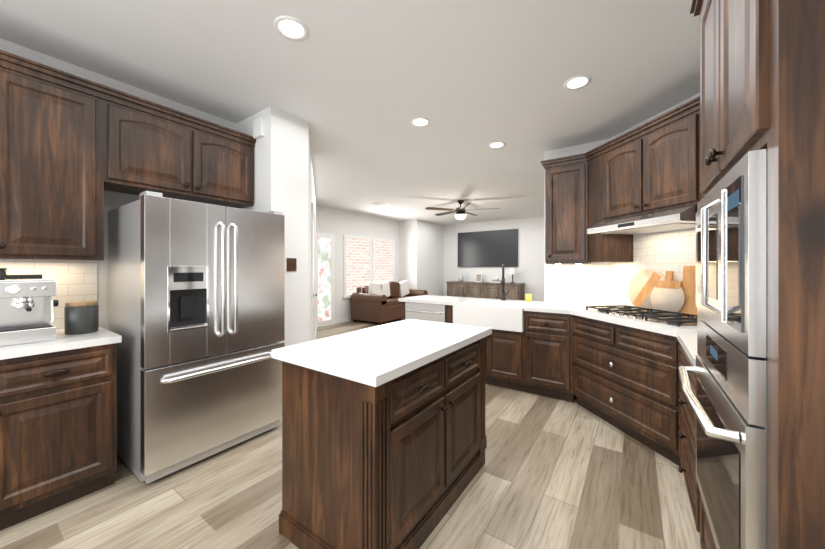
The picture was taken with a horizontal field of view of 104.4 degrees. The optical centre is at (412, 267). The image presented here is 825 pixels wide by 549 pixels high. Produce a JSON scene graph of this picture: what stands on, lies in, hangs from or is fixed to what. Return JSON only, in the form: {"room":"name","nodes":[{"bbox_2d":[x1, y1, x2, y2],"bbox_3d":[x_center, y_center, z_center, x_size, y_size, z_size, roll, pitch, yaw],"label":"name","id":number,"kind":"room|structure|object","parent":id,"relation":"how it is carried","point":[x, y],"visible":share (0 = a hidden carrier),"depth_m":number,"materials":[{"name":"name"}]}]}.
{"room":"kitchen","nodes":[
{"label":"kitchen","id":0,"kind":"room"},
{"bbox_2d":[0,38,235,329],"bbox_3d":[-2.824,-0.040,1.649,0.120,2.740,3.685,0,0,35],"label":"wall","id":1,"kind":"structure","parent":0,"point":[113,200],"depth_m":2.36,"materials":[{"name":"white paint"}]},
{"bbox_2d":[0,260,96,328],"bbox_3d":[-3.025,0.179,1.250,0.006,0.459,2.600,0,0,35],"label":"backsplash","id":2,"kind":"structure","parent":1,"relation":"attached to","point":[76,280],"depth_m":2.18,"materials":[{"name":"tile"}]},
{"bbox_2d":[0,54,107,260],"bbox_3d":[-2.292,-0.598,2.001,0.348,1.096,0.470,0,0,35],"label":"upper cabinet","id":3,"kind":"object","parent":1,"relation":"attached to","point":[73,147],"depth_m":1.90,"materials":[{"name":"brown wood"}]},
{"bbox_2d":[108,90,255,208],"bbox_3d":[-1.870,-0.858,2.609,0.348,0.576,1.010,0,0,35],"label":"upper cabinet","id":4,"kind":"object","parent":1,"relation":"attached to","point":[153,149],"depth_m":2.43,"materials":[{"name":"brown wood"}]},
{"bbox_2d":[236,106,307,346],"bbox_3d":[-1.860,-0.040,3.457,1.800,2.740,0.385,0,0,35],"label":"wall","id":5,"kind":"structure","parent":0,"point":[281,165],"depth_m":2.94,"materials":[{"name":"white paint"}]},
{"bbox_2d":[253,117,264,138],"bbox_3d":[-1.376,-1.250,2.865,0.130,0.160,0.035,0,0,35],"label":"box","id":6,"kind":"object","parent":5,"relation":"attached to","point":[258,128],"visible":1,"depth_m":2.84,"materials":[{"name":"white"}]},
{"bbox_2d":[287,258,296,270],"bbox_3d":[-1.111,-0.030,2.946,0.012,0.120,0.100,0,0,35],"label":"switch plate","id":7,"kind":"object","parent":5,"relation":"attached to","point":[291,264],"visible":1,"depth_m":2.95,"materials":[{"name":"brown"}]},
{"bbox_2d":[308,125,316,340],"bbox_3d":[-1.628,-0.040,5.116,0.140,2.740,4.212,0,0,-16],"label":"wall","id":8,"kind":"structure","parent":0,"point":[312,327],"depth_m":3.94,"materials":[{"name":"white paint"}]},
{"bbox_2d":[0,0,699,224],"bbox_3d":[0.030,-1.440,4.424,9.400,0.060,12.100,0,0,35],"label":"ceiling","id":9,"kind":"structure","parent":0,"point":[358,86],"depth_m":2.31,"materials":[{"name":"white paint"}]},
{"bbox_2d":[274,16,307,40],"bbox_3d":[-0.713,-1.406,1.884,0.189,0.008,0.189,0,0,29],"label":"recessed light","id":10,"kind":"object","parent":9,"relation":"in","point":[292,28],"depth_m":1.88,"materials":[{"name":"white"}]},
{"bbox_2d":[371,201,388,204],"bbox_3d":[-0.698,-1.402,6.951,0.360,0.016,0.180,0,0,35],"label":"ceiling vent","id":11,"kind":"object","parent":9,"relation":"in","point":[380,203],"visible":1,"depth_m":6.93,"materials":[{"name":"white"}]},
{"bbox_2d":[411,117,429,126],"bbox_3d":[0.076,-1.406,3.089,0.189,0.008,0.189,0,0,29],"label":"recessed light","id":12,"kind":"object","parent":9,"relation":"in","point":[419,121],"depth_m":3.09,"materials":[{"name":"white"}]},
{"bbox_2d":[425,200,498,219],"bbox_3d":[1.042,-1.210,6.756,1.508,0.400,1.435,0,0,35],"label":"ceiling fan","id":13,"kind":"object","parent":9,"relation":"hanging from","point":[460,211],"visible":1,"depth_m":6.62,"materials":[{"name":"brown metal"}]},
{"bbox_2d":[488,142,504,147],"bbox_3d":[0.964,-1.406,3.665,0.189,0.008,0.189,0,0,29],"label":"recessed light","id":14,"kind":"object","parent":9,"relation":"in","point":[494,144],"depth_m":3.67,"materials":[{"name":"white"}]},
{"bbox_2d":[563,75,590,89],"bbox_3d":[1.251,-1.406,2.431,0.189,0.008,0.189,0,0,29],"label":"recessed light","id":15,"kind":"object","parent":9,"relation":"in","point":[580,81],"depth_m":2.43,"materials":[{"name":"white"}]},
{"bbox_2d":[0,319,700,548],"bbox_3d":[0.030,1.355,4.424,9.400,0.050,12.100,0,0,35],"label":"floor","id":16,"kind":"structure","parent":0,"point":[553,473],"depth_m":1.83,"materials":[{"name":"brown wood"}]},
{"bbox_2d":[0,339,119,530],"bbox_3d":[-2.182,0.890,1.907,0.640,0.880,0.500,0,0,35],"label":"base cabinet","id":17,"kind":"object","parent":16,"relation":"on","point":[58,421],"depth_m":1.73,"materials":[{"name":"brown wood"}]},
{"bbox_2d":[0,327,121,354],"bbox_3d":[-2.626,0.430,1.256,0.647,0.040,2.104,0,0,35],"label":"countertop","id":18,"kind":"structure","parent":17,"relation":"on","point":[102,335],"depth_m":1.78,"materials":[{"name":"white stone"}]},
{"bbox_2d":[0,268,58,346],"bbox_3d":[-2.188,0.205,1.758,0.401,0.408,0.330,0,0,35],"label":"espresso machine","id":19,"kind":"object","parent":18,"relation":"on","point":[28,304],"visible":1,"depth_m":1.77,"materials":[{"name":"silver metal"}]},
{"bbox_2d":[64,301,98,334],"bbox_3d":[-2.097,0.311,2.030,0.152,0.195,0.152,0,0,35],"label":"canister","id":20,"kind":"object","parent":18,"relation":"on","point":[81,317],"visible":1,"depth_m":1.98,"materials":[{"name":"grey"}]},
{"bbox_2d":[108,191,284,483],"bbox_3d":[-1.621,0.435,2.478,0.869,1.790,0.920,0,0,35],"label":"fridge","id":21,"kind":"object","parent":16,"relation":"on","point":[196,306],"visible":0.94,"depth_m":2.15,"materials":[{"name":"grey metal"}]},
{"bbox_2d":[271,319,491,548],"bbox_3d":[-0.081,0.870,1.889,0.692,0.921,1.190,0,0,35],"label":"kitchen island","id":22,"kind":"object","parent":16,"relation":"on","point":[384,441],"visible":1,"depth_m":1.49,"materials":[{"name":"brown wood"}]},
{"bbox_2d":[351,280,427,324],"bbox_3d":[-0.555,0.835,8.454,0.990,0.990,2.070,0,0,35],"label":"sofa","id":23,"kind":"object","parent":16,"relation":"on","point":[378,303],"visible":0.88,"depth_m":7.77,"materials":[{"name":"brown leather"}]},
{"bbox_2d":[405,302,445,322],"bbox_3d":[0.309,0.892,4.300,0.594,0.876,0.656,0,0,35],"label":"dishwasher","id":24,"kind":"object","parent":16,"relation":"on","point":[427,312],"visible":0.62,"depth_m":4.05,"materials":[{"name":"grey"}]},
{"bbox_2d":[446,281,524,300],"bbox_3d":[2.115,0.880,9.535,2.290,0.900,0.497,0,0,35],"label":"console table","id":25,"kind":"object","parent":16,"relation":"on","point":[489,290],"visible":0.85,"depth_m":9.29,"materials":[{"name":"brown wood"}]},
{"bbox_2d":[458,272,462,281],"bbox_3d":[1.511,0.279,9.971,0.160,0.300,0.160,0,0,35],"label":"vase","id":26,"kind":"object","parent":25,"relation":"on","point":[460,278],"visible":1,"depth_m":9.92,"materials":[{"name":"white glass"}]},
{"bbox_2d":[475,274,481,281],"bbox_3d":[2.017,0.301,9.736,0.200,0.260,0.051,0,0,35],"label":"frame","id":27,"kind":"object","parent":25,"relation":"on","point":[478,277],"visible":0.93,"depth_m":9.72,"materials":[{"name":"white wood"}]},
{"bbox_2d":[491,277,501,282],"bbox_3d":[2.461,0.342,9.341,0.280,0.175,0.190,0,0,35],"label":"books","id":28,"kind":"object","parent":25,"relation":"on","point":[496,280],"visible":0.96,"depth_m":9.29,"materials":[{"name":"white"}]},
{"bbox_2d":[509,268,516,282],"bbox_3d":[2.842,0.220,9.083,0.220,0.419,0.217,0,0,35],"label":"lamp","id":29,"kind":"object","parent":25,"relation":"on","point":[512,271],"visible":1,"depth_m":9.02,"materials":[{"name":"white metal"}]},
{"bbox_2d":[485,339,525,391],"bbox_3d":[1.011,1.010,3.864,0.830,0.640,0.640,0,0,35],"label":"base cabinet","id":30,"kind":"object","parent":16,"relation":"on","point":[505,363],"depth_m":3.48,"materials":[{"name":"brown wood"}]},
{"bbox_2d":[526,347,553,397],"bbox_3d":[1.541,0.890,3.496,0.460,0.880,0.640,0,0,35],"label":"base cabinet","id":31,"kind":"object","parent":16,"relation":"on","point":[539,360],"depth_m":3.28,"materials":[{"name":"brown wood"}]},
{"bbox_2d":[554,351,673,462],"bbox_3d":[1.947,0.890,2.650,1.174,0.880,1.174,0,0,35],"label":"base cabinet","id":32,"kind":"object","parent":16,"relation":"on","point":[621,374],"depth_m":2.50,"materials":[{"name":"brown wood"}]},
{"bbox_2d":[398,295,697,366],"bbox_3d":[0.998,0.429,2.961,3.478,0.039,2.194,0,0,35],"label":"countertop","id":33,"kind":"structure","parent":32,"relation":"on","point":[556,326],"depth_m":2.88,"materials":[{"name":"white stone"}]},
{"bbox_2d":[453,300,531,331],"bbox_3d":[0.962,0.548,3.793,0.814,0.253,0.517,0,0,35],"label":"farmhouse sink","id":34,"kind":"object","parent":33,"relation":"in","point":[506,316],"visible":0.79,"depth_m":3.59,"materials":[{"name":"white ceramic"}]},
{"bbox_2d":[501,264,508,299],"bbox_3d":[1.125,0.181,3.982,0.117,0.455,0.241,0,0,35],"label":"faucet","id":35,"kind":"object","parent":33,"relation":"on","point":[503,294],"visible":1,"depth_m":4.04,"materials":[{"name":"black metal"}]},
{"bbox_2d":[525,294,531,301],"bbox_3d":[1.407,0.361,3.881,0.074,0.095,0.074,0,0,35],"label":"glass","id":36,"kind":"object","parent":33,"relation":"on","point":[528,297],"visible":1,"depth_m":3.85,"materials":[{"name":"yellow glass"}]},
{"bbox_2d":[583,305,698,327],"bbox_3d":[1.943,0.387,2.649,0.470,0.045,0.910,0,0,-10],"label":"cooktop","id":37,"kind":"object","parent":33,"relation":"in","point":[676,320],"visible":0.96,"depth_m":2.55,"materials":[{"name":"silver metal"}]},
{"bbox_2d":[628,269,664,311],"bbox_3d":[2.192,0.211,2.988,0.065,0.399,0.400,0,0,-10],"label":"round cutting board","id":38,"kind":"object","parent":33,"relation":"on","point":[642,284],"visible":0.79,"depth_m":3.02,"materials":[{"name":"beige wood"}]},
{"bbox_2d":[650,271,684,314],"bbox_3d":[2.205,0.219,2.767,0.063,0.384,0.300,0,0,-10],"label":"paddle cutting board","id":39,"kind":"object","parent":33,"relation":"on","point":[668,294],"visible":0.9,"depth_m":2.75,"materials":[{"name":"beige"}]},
{"bbox_2d":[679,266,696,316],"bbox_3d":[2.266,0.196,2.585,0.060,0.428,0.180,0,0,-10],"label":"cutting board","id":40,"kind":"object","parent":33,"relation":"on","point":[689,284],"visible":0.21,"depth_m":2.60,"materials":[{"name":"brown wood"}]},
{"bbox_2d":[674,367,699,532],"bbox_3d":[1.762,0.890,1.579,0.632,0.880,0.796,0,0,35],"label":"base cabinet","id":41,"kind":"object","parent":16,"relation":"on","point":[684,416],"depth_m":1.74,"materials":[{"name":"brown wood"}]},
{"bbox_2d":[690,0,824,548],"bbox_3d":[1.265,0.072,0.887,0.669,2.515,0.984,0,0,35],"label":"tall cabinet","id":42,"kind":"object","parent":16,"relation":"on","point":[762,74],"visible":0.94,"depth_m":0.67,"materials":[{"name":"brown wood"}]},
{"bbox_2d":[678,318,766,548],"bbox_3d":[1.216,0.560,0.921,0.674,0.690,0.756,0,0,35],"label":"wall oven","id":43,"kind":"object","parent":42,"relation":"in","point":[728,403],"visible":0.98,"depth_m":0.87,"materials":[{"name":"grey metal"}]},
{"bbox_2d":[696,149,766,357],"bbox_3d":[1.204,-0.034,0.929,0.584,0.483,0.756,0,0,35],"label":"microwave","id":44,"kind":"object","parent":42,"relation":"in","point":[731,259],"visible":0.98,"depth_m":0.83,"materials":[{"name":"grey metal"}]},
{"bbox_2d":[316,205,398,319],"bbox_3d":[-1.337,-0.040,8.431,0.120,2.740,3.120,0,0,35],"label":"wall","id":45,"kind":"structure","parent":0,"point":[338,223],"depth_m":7.85,"materials":[{"name":"white paint"}]},
{"bbox_2d":[335,317,352,323],"bbox_3d":[-1.274,1.280,8.406,0.012,0.100,3.050,0,0,35],"label":"baseboard","id":46,"kind":"structure","parent":45,"relation":"attached to","point":[342,320],"depth_m":7.78,"materials":[{"name":"white wood"}]},
{"bbox_2d":[399,219,443,295],"bbox_3d":[0.271,-0.040,10.175,0.770,2.740,1.620,0,0,35],"label":"wall","id":47,"kind":"structure","parent":0,"point":[421,254],"depth_m":9.63,"materials":[{"name":"white paint"}]},
{"bbox_2d":[444,217,544,301],"bbox_3d":[3.572,-0.040,8.916,6.290,2.740,0.120,0,0,35],"label":"wall","id":48,"kind":"structure","parent":0,"point":[530,271],"depth_m":9.24,"materials":[{"name":"white paint"}]},
{"bbox_2d":[458,229,517,266],"bbox_3d":[2.243,-0.575,9.737,1.910,1.090,0.044,0,0,35],"label":"wall-mounted tv","id":49,"kind":"object","parent":48,"relation":"attached to","point":[496,248],"visible":0.98,"depth_m":9.67,"materials":[{"name":"black"}]},
{"bbox_2d":[545,139,607,304],"bbox_3d":[2.362,-0.040,3.425,1.770,2.740,0.120,0,0,35],"label":"wall","id":50,"kind":"structure","parent":0,"point":[569,151],"depth_m":3.71,"materials":[{"name":"white paint"}]},
{"bbox_2d":[544,156,583,263],"bbox_3d":[1.736,-0.602,3.571,0.415,1.085,0.346,0,0,35],"label":"upper cabinet","id":51,"kind":"object","parent":50,"relation":"attached to","point":[564,179],"depth_m":3.44,"materials":[{"name":"brown wood"}]},
{"bbox_2d":[544,229,607,304],"bbox_3d":[1.870,-0.030,3.690,0.660,0.879,0.006,0,0,35],"label":"backsplash","id":52,"kind":"structure","parent":50,"relation":"attached to","point":[578,283],"depth_m":3.68,"materials":[{"name":"tile"}]},
{"bbox_2d":[608,93,699,140],"bbox_3d":[2.282,-0.040,2.731,1.110,2.740,1.110,0,0,35],"label":"wall","id":53,"kind":"structure","parent":0,"point":[661,113],"depth_m":2.93,"materials":[{"name":"white paint"}]},
{"bbox_2d":[584,152,632,263],"bbox_3d":[2.009,-0.602,3.254,0.394,1.085,0.395,0,0,35],"label":"upper cabinet","id":54,"kind":"object","parent":53,"relation":"attached to","point":[597,247],"depth_m":3.23,"materials":[{"name":"brown wood"}]},
{"bbox_2d":[596,100,699,221],"bbox_3d":[2.107,-0.797,2.708,0.883,0.695,0.882,0,0,35],"label":"upper cabinet","id":55,"kind":"object","parent":53,"relation":"attached to","point":[652,165],"depth_m":2.59,"materials":[{"name":"brown wood"}]},
{"bbox_2d":[587,204,696,234],"bbox_3d":[2.019,-0.385,2.692,0.523,0.127,0.896,0,0,-10],"label":"range hood","id":56,"kind":"object","parent":55,"relation":"attached to","point":[679,218],"visible":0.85,"depth_m":2.54,"materials":[{"name":"silver metal"}]},
{"bbox_2d":[608,228,695,312],"bbox_3d":[2.279,-0.030,2.731,0.006,0.879,1.570,0,0,-10],"label":"backsplash","id":57,"kind":"structure","parent":53,"relation":"attached to","point":[662,253],"depth_m":2.97,"materials":[{"name":"tile"}]}
]}

